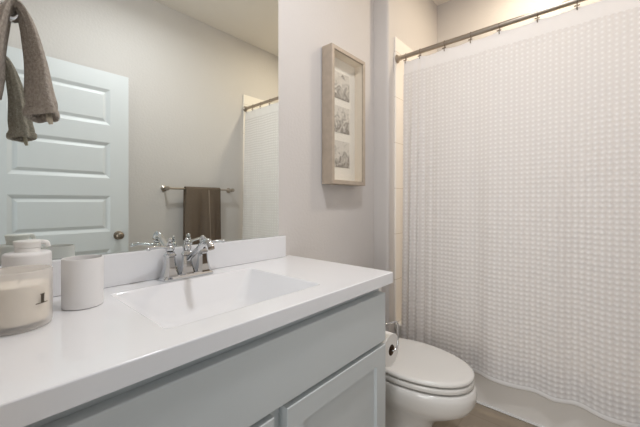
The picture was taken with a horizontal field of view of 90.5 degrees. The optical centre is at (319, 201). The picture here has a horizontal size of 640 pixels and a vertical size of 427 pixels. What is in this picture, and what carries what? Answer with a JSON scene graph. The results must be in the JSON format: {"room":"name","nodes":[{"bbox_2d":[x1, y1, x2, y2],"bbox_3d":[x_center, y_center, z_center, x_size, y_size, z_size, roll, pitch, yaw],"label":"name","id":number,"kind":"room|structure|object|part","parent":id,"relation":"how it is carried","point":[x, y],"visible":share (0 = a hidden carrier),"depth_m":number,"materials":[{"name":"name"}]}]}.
{"room":"bathroom","nodes":[
{"label":"bathroom","id":0,"kind":"room"},
{"bbox_2d":[52,0,436,333],"bbox_3d":[0.024,-0.265,1.758,0.226,2.790,2.907,0,0,41],"label":"wall","id":1,"kind":"structure","parent":0,"point":[349,225],"depth_m":1.86,"materials":[{"name":"white paint"}]},
{"bbox_2d":[0,0,278,264],"bbox_3d":[-0.523,-0.481,1.123,0.005,1.278,0.988,0,0,41],"label":"wall mirror","id":2,"kind":"object","parent":1,"relation":"attached to","point":[167,126],"visible":0.93,"depth_m":1.05,"materials":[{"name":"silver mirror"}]},
{"bbox_2d":[0,235,285,296],"bbox_3d":[-0.507,0.210,1.130,0.020,0.100,1.021,0,0,41],"label":"backsplash","id":3,"kind":"structure","parent":1,"relation":"attached to","point":[122,268],"depth_m":1.07,"materials":[{"name":"white stone"}]},
{"bbox_2d":[322,43,364,185],"bbox_3d":[0.141,-0.471,1.822,0.075,0.747,0.318,0,0,41],"label":"picture frame","id":4,"kind":"object","parent":1,"relation":"attached to","point":[343,73],"visible":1,"depth_m":1.85,"materials":[{"name":"brown wood"}]},
{"bbox_2d":[394,37,418,320],"bbox_3d":[0.748,-0.150,2.398,0.012,1.910,0.750,0,0,41],"label":"trim","id":5,"kind":"structure","parent":1,"relation":"attached to","point":[400,48],"depth_m":2.14,"materials":[{"name":"tile"}]},
{"bbox_2d":[433,0,449,5],"bbox_3d":[0.638,-1.710,1.216,1.865,0.100,2.907,0,0,41],"label":"ceiling","id":6,"kind":"structure","parent":0,"point":[437,2],"depth_m":2.62,"materials":[{"name":"white paint"}]},
{"bbox_2d":[432,403,536,426],"bbox_3d":[0.281,1.180,0.811,1.865,0.100,3.987,0,0,41],"label":"floor","id":7,"kind":"structure","parent":0,"point":[480,416],"depth_m":1.63,"materials":[{"name":"tile"}]},
{"bbox_2d":[24,288,384,426],"bbox_3d":[-0.303,0.716,0.963,0.545,0.829,1.041,0,0,41],"label":"vanity cabinet","id":8,"kind":"object","parent":7,"relation":"on","point":[326,367],"visible":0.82,"depth_m":0.79,"materials":[{"name":"white paint"}]},
{"bbox_2d":[0,235,392,426],"bbox_3d":[-0.289,0.263,0.968,0.561,0.206,1.066,0,0,41],"label":"countertop","id":9,"kind":"structure","parent":8,"relation":"on","point":[144,327],"depth_m":0.74,"materials":[{"name":"white stone"}]},
{"bbox_2d":[0,266,52,335],"bbox_3d":[-0.626,0.200,0.658,0.109,0.119,0.109,0,0,41],"label":"candle","id":10,"kind":"object","parent":9,"relation":"on","point":[23,302],"visible":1,"depth_m":0.63,"materials":[{"name":"white wax"}]},
{"bbox_2d":[2,239,51,306],"bbox_3d":[-0.701,0.175,0.761,0.089,0.168,0.089,0,0,41],"label":"jar","id":11,"kind":"object","parent":9,"relation":"on","point":[27,260],"visible":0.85,"depth_m":0.74,"materials":[{"name":"glass"}]},
{"bbox_2d":[61,254,103,310],"bbox_3d":[-0.596,0.199,0.797,0.086,0.120,0.086,0,0,41],"label":"tumbler","id":12,"kind":"object","parent":9,"relation":"on","point":[82,276],"visible":1,"depth_m":0.76,"materials":[{"name":"white ceramic"}]},
{"bbox_2d":[146,235,224,281],"bbox_3d":[-0.450,0.187,1.081,0.214,0.144,0.215,0,0,-7],"label":"faucet","id":13,"kind":"object","parent":9,"relation":"on","point":[170,272],"visible":1,"depth_m":1.07,"materials":[{"name":"silver metal"}]},
{"bbox_3d":[-0.525,0.148,1.021,0.013,0.017,0.074,0,0,28],"label":"lever","id":14,"kind":"part","parent":13,"relation":"part of","materials":[{"name":"silver metal"}]},
{"bbox_3d":[-0.502,0.143,1.061,0.030,0.046,0.030,0,0,41],"label":"handle","id":15,"kind":"part","parent":13,"relation":"part of","materials":[{"name":"silver metal"}]},
{"bbox_3d":[-0.464,0.252,1.105,0.058,0.015,0.176,0,0,41],"label":"plate","id":16,"kind":"part","parent":13,"relation":"part of","materials":[{"name":"silver metal"}]},
{"bbox_3d":[-0.399,0.161,1.048,0.168,0.092,0.021,0,0,41],"label":"spout","id":17,"kind":"part","parent":13,"relation":"part of","materials":[{"name":"silver metal"}]},
{"bbox_3d":[-0.388,0.148,1.176,0.074,0.017,0.013,0,0,-35],"label":"lever","id":18,"kind":"part","parent":13,"relation":"part of","materials":[{"name":"silver metal"}]},
{"bbox_2d":[110,268,319,328],"bbox_3d":[-0.294,0.313,0.949,0.376,0.106,0.483,0,0,41],"label":"basin","id":19,"kind":"object","parent":9,"relation":"in","point":[177,304],"depth_m":1.04,"materials":[{"name":"white ceramic"}]},
{"bbox_3d":[-0.282,0.761,0.599,0.032,0.477,0.484,0,0,41],"label":"cabinet door","id":20,"kind":"part","parent":8,"relation":"part of","materials":[{"name":"white paint"}]},
{"bbox_3d":[0.068,0.761,0.996,0.032,0.477,0.490,0,0,41],"label":"cabinet door","id":21,"kind":"part","parent":8,"relation":"part of","materials":[{"name":"white paint"}]},
{"bbox_2d":[385,321,398,351],"bbox_3d":[0.237,0.513,1.248,0.111,0.136,0.100,0,0,41],"label":"toilet paper holder","id":22,"kind":"object","parent":8,"relation":"attached to","point":[393,321],"visible":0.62,"depth_m":1.24,"materials":[{"name":"silver metal"}]},
{"bbox_2d":[381,331,398,366],"bbox_3d":[0.241,0.577,1.268,0.101,0.124,0.124,0,0,41],"label":"toilet paper roll","id":23,"kind":"object","parent":22,"relation":"hanging from","point":[390,341],"visible":0.32,"depth_m":1.24,"materials":[{"name":"white paper"}]},
{"bbox_2d":[379,287,477,426],"bbox_3d":[0.352,0.761,1.533,0.751,0.737,0.464,0,0,41],"label":"toilet","id":24,"kind":"object","parent":7,"relation":"on","point":[425,385],"visible":0.38,"depth_m":1.32,"materials":[{"name":"white ceramic"}]},
{"bbox_3d":[0.442,0.751,1.454,0.489,0.022,0.360,0,0,41],"label":"seat","id":25,"kind":"part","parent":24,"relation":"part of","materials":[{"name":"white plastic"}]},
{"bbox_3d":[0.439,0.723,1.456,0.497,0.022,0.360,0,0,41],"label":"lid","id":26,"kind":"part","parent":24,"relation":"part of","materials":[{"name":"white plastic"}]},
{"bbox_3d":[0.385,0.949,1.504,0.663,0.362,0.368,0,0,41],"label":"bowl","id":27,"kind":"part","parent":24,"relation":"part of","materials":[{"name":"white ceramic"}]},
{"bbox_2d":[395,319,624,426],"bbox_3d":[1.312,0.969,1.898,1.515,0.322,0.748,0,0,41],"label":"bathtub","id":28,"kind":"object","parent":7,"relation":"on","point":[532,408],"visible":0.16,"depth_m":1.62,"materials":[{"name":"white ceramic"}]},
{"bbox_2d":[437,0,601,51],"bbox_3d":[1.645,-0.265,2.185,1.638,2.790,0.120,0,0,41],"label":"wall","id":29,"kind":"structure","parent":0,"point":[455,18],"depth_m":2.45,"materials":[{"name":"white paint"}]},
{"bbox_3d":[1.252,-0.265,0.593,0.120,2.790,2.786,0,0,41],"label":"wall","id":30,"kind":"structure","parent":0,"visible":0},
{"bbox_2d":[395,0,585,62],"bbox_3d":[1.076,-0.958,1.631,1.495,0.054,0.054,0,0,41],"label":"curtain rod","id":31,"kind":"object","parent":30,"relation":"attached to","point":[566,3],"visible":1,"depth_m":1.73,"materials":[{"name":"silver metal"}]},
{"bbox_2d":[401,0,639,426],"bbox_3d":[1.062,0.018,1.589,1.425,1.884,0.084,0,0,41],"label":"shower curtain","id":32,"kind":"object","parent":31,"relation":"hanging from","point":[521,237],"visible":0.97,"depth_m":1.59,"materials":[{"name":"fabric"}]},
{"bbox_3d":[-0.284,-0.265,0.171,1.624,2.790,0.120,0,0,41],"label":"wall","id":33,"kind":"structure","parent":0,"visible":0},
{"bbox_2d":[0,0,18,23],"bbox_3d":[-0.681,-0.449,0.663,0.048,0.127,0.091,0,0,41],"label":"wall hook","id":34,"kind":"object","parent":33,"relation":"attached to","point":[14,18],"visible":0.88,"depth_m":0.68,"materials":[{"name":"silver metal"}]},
{"bbox_2d":[0,0,59,123],"bbox_3d":[-0.655,-0.305,0.690,0.141,0.260,0.144,0,0,41],"label":"hand towel","id":35,"kind":"object","parent":33,"relation":"attached to","point":[41,105],"visible":1,"depth_m":0.68,"materials":[{"name":"beige fabric"}]}
]}

